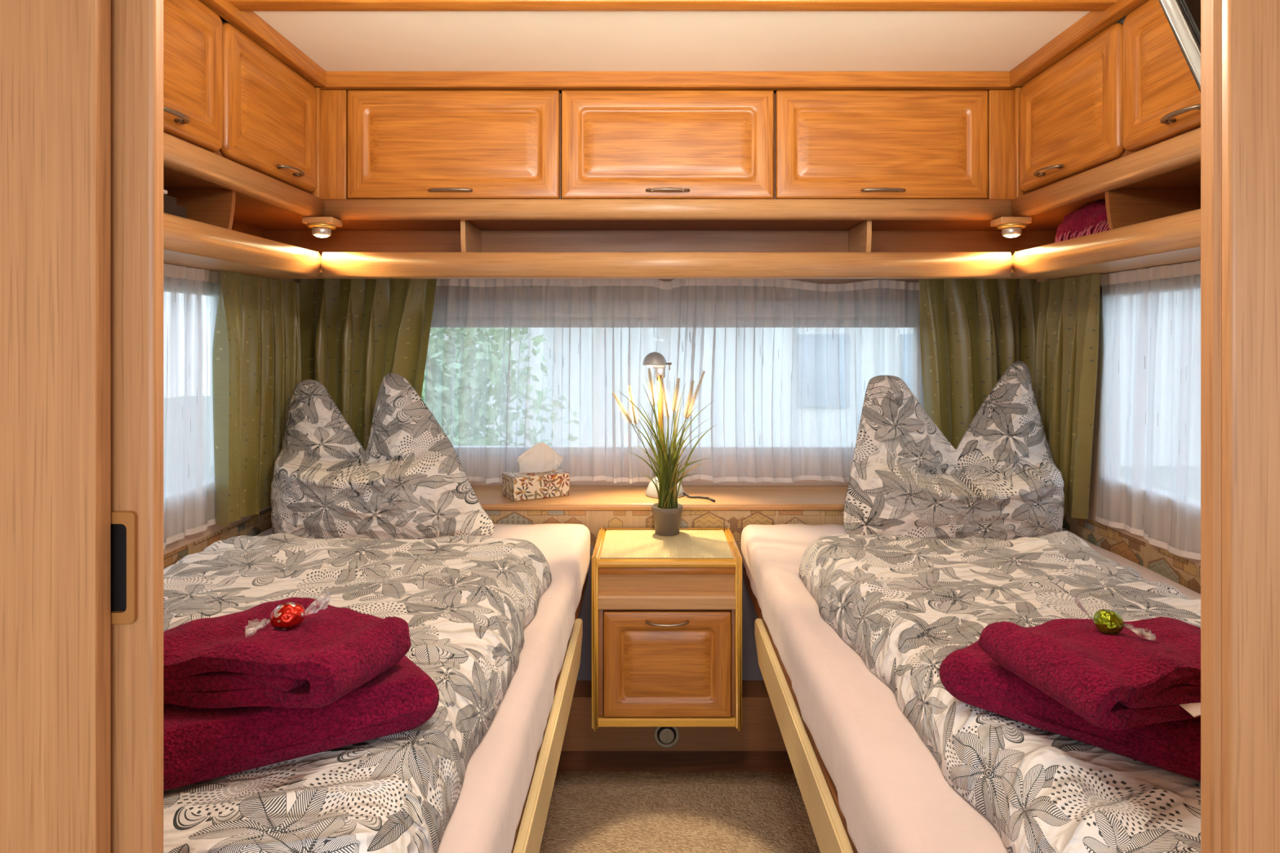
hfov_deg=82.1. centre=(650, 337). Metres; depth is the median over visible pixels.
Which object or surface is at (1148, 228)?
open shelf
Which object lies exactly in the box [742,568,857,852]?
frame
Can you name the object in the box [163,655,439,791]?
folded towel
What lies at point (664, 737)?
air vent
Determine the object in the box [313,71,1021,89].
trim
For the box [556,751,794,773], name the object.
baseboard
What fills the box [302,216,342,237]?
spotlight
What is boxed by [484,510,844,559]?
wall
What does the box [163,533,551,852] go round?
duvet
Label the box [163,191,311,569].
wall
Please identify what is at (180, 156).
trim
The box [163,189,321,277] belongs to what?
open shelf
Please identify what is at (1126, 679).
folded towel
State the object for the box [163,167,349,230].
trim
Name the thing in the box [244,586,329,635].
wrapped candy
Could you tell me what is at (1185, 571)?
wall
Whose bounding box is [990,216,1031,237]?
spotlight
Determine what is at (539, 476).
tissue box
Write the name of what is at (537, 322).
window
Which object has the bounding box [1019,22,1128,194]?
locker
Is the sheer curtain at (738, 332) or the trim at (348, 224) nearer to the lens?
the trim at (348, 224)
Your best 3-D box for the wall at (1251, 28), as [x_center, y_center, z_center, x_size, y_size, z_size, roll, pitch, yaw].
[0.788,0.243,0.555,0.724,1.823,0.030,0,0,0]
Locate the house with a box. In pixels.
[457,327,907,445]
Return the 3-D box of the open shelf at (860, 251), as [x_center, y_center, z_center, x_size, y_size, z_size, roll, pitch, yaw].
[0.043,-0.228,1.971,2.288,0.150,0.238,0,0,0]
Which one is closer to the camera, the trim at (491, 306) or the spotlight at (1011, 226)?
the spotlight at (1011, 226)
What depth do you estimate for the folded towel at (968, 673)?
0.83 m
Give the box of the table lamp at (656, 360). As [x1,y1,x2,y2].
[642,351,715,502]
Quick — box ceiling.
[218,10,1133,94]
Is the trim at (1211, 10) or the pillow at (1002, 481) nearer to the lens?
the trim at (1211, 10)
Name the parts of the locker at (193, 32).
handle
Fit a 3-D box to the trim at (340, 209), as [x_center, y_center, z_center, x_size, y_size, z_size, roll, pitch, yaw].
[0.043,-0.324,1.867,1.749,0.050,0.042,0,0,0]
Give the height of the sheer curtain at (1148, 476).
0.653 m
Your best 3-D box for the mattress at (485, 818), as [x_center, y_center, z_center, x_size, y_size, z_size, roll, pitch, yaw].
[-0.637,0.605,1.377,0.931,0.136,1.554,0,0,0]
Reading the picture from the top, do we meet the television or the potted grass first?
the television
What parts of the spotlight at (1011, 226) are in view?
bulb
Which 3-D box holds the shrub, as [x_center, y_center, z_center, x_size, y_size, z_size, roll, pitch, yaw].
[-2.205,0.569,7.005,2.972,2.827,2.835,0,0,0]
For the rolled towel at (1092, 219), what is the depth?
1.64 m
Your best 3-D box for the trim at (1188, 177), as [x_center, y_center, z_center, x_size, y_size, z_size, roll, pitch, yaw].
[1.058,-0.308,1.350,0.242,0.011,1.500,0,0,0]
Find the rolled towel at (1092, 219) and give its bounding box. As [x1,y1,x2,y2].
[1055,200,1109,242]
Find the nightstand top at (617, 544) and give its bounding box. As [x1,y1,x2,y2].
[600,529,733,558]
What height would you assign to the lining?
0.350 m
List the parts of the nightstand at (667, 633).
panel, niche panel, rail, rail, handle, rail, door, panel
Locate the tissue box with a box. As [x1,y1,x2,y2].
[502,442,568,501]
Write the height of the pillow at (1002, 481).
0.465 m
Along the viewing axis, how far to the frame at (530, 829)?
1.24 m
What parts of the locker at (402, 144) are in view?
handle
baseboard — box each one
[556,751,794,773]
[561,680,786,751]
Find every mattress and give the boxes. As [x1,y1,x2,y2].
[255,524,590,852]
[740,524,1200,852]
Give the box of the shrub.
[421,327,577,445]
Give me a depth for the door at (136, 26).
0.52 m
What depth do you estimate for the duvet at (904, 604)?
1.13 m
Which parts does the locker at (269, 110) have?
handle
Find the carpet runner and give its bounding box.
[539,771,820,852]
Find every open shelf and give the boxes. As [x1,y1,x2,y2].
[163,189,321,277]
[238,220,1115,279]
[1012,189,1200,277]
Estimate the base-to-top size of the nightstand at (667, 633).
0.446 m
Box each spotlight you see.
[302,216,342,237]
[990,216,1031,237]
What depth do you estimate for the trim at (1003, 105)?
1.86 m
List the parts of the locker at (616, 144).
handle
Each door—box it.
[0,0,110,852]
[110,0,163,852]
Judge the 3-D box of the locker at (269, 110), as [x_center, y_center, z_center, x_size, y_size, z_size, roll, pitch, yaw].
[-0.945,-0.471,1.643,0.294,0.312,0.398,0,0,0]
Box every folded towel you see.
[163,597,411,708]
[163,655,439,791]
[938,640,1200,781]
[977,617,1200,730]
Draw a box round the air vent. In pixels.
[653,727,679,748]
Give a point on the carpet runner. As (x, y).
(588, 811)
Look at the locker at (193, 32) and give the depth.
1.34 m
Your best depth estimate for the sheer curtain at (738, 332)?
2.37 m
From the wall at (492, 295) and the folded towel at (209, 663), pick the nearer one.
the folded towel at (209, 663)
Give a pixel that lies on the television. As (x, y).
(1184, 16)
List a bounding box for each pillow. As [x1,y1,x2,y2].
[270,373,494,539]
[843,360,1064,541]
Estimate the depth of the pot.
2.07 m
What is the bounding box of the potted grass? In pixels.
[612,368,716,536]
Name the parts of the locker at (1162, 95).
handle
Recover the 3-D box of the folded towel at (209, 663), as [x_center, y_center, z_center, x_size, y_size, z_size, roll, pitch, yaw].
[-0.441,0.355,0.822,0.266,0.066,0.232,0,0,25]
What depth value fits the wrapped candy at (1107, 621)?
0.81 m
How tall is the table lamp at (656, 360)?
0.442 m
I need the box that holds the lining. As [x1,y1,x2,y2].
[576,560,764,680]
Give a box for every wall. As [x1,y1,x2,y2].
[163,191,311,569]
[439,279,919,485]
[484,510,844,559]
[1023,191,1200,594]
[1221,0,1279,852]
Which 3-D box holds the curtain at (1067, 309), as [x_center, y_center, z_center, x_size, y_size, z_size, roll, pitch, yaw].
[1.147,0.162,2.050,0.054,0.651,0.330,0,0,0]
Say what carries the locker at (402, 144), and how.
on the trim at (348, 224)
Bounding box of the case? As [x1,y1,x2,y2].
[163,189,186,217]
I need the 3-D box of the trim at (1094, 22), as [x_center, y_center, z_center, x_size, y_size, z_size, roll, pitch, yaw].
[0.915,-0.649,1.225,0.030,0.038,1.250,0,0,0]
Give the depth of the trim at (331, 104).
1.86 m
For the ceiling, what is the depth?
1.65 m
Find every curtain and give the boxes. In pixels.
[163,263,219,549]
[212,270,301,527]
[293,279,436,450]
[424,279,921,484]
[918,279,1035,448]
[1033,273,1100,519]
[1095,260,1200,559]
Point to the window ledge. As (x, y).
(490, 497)
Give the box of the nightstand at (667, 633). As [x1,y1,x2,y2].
[591,525,742,731]
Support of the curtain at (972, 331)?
hanging from the wall at (1185, 571)
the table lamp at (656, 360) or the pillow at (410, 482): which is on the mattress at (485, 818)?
the pillow at (410, 482)
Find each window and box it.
[433,319,924,455]
[1099,286,1102,410]
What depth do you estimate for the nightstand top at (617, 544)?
1.98 m
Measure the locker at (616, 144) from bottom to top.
0.311 m
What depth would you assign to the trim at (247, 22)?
1.58 m
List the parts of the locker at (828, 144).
handle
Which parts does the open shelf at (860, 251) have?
panel, rail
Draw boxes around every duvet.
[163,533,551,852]
[799,531,1200,852]
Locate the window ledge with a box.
[471,485,848,510]
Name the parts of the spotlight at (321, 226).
bulb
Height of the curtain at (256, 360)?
0.636 m
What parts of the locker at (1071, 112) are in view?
handle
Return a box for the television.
[1158,0,1200,92]
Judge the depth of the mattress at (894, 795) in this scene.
1.05 m
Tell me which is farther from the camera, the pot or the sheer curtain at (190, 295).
the pot
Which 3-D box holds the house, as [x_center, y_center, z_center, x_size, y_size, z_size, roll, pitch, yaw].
[1.000,-0.745,12.000,14.400,5.000,4.600,0,0,0]
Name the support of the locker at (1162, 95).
attached to the wall at (1185, 571)
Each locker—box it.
[163,0,222,154]
[217,22,316,193]
[347,90,561,199]
[561,90,773,199]
[773,90,987,199]
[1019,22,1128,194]
[1122,0,1200,154]
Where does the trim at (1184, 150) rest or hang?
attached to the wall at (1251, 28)
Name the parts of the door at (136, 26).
handle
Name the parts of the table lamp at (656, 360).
lamp shade, stem, power cord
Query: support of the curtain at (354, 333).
hanging from the wall at (254, 525)
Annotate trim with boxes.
[163,132,324,216]
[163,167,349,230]
[199,0,325,87]
[228,0,1116,10]
[311,87,349,199]
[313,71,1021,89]
[323,199,1012,220]
[342,220,991,230]
[433,299,907,316]
[982,162,1200,230]
[986,87,1023,199]
[1009,0,1148,87]
[1011,127,1200,216]
[1200,0,1221,852]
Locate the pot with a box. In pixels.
[651,502,682,536]
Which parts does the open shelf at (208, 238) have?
panel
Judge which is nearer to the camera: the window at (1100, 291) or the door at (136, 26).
the door at (136, 26)
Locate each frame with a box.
[511,570,588,852]
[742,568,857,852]

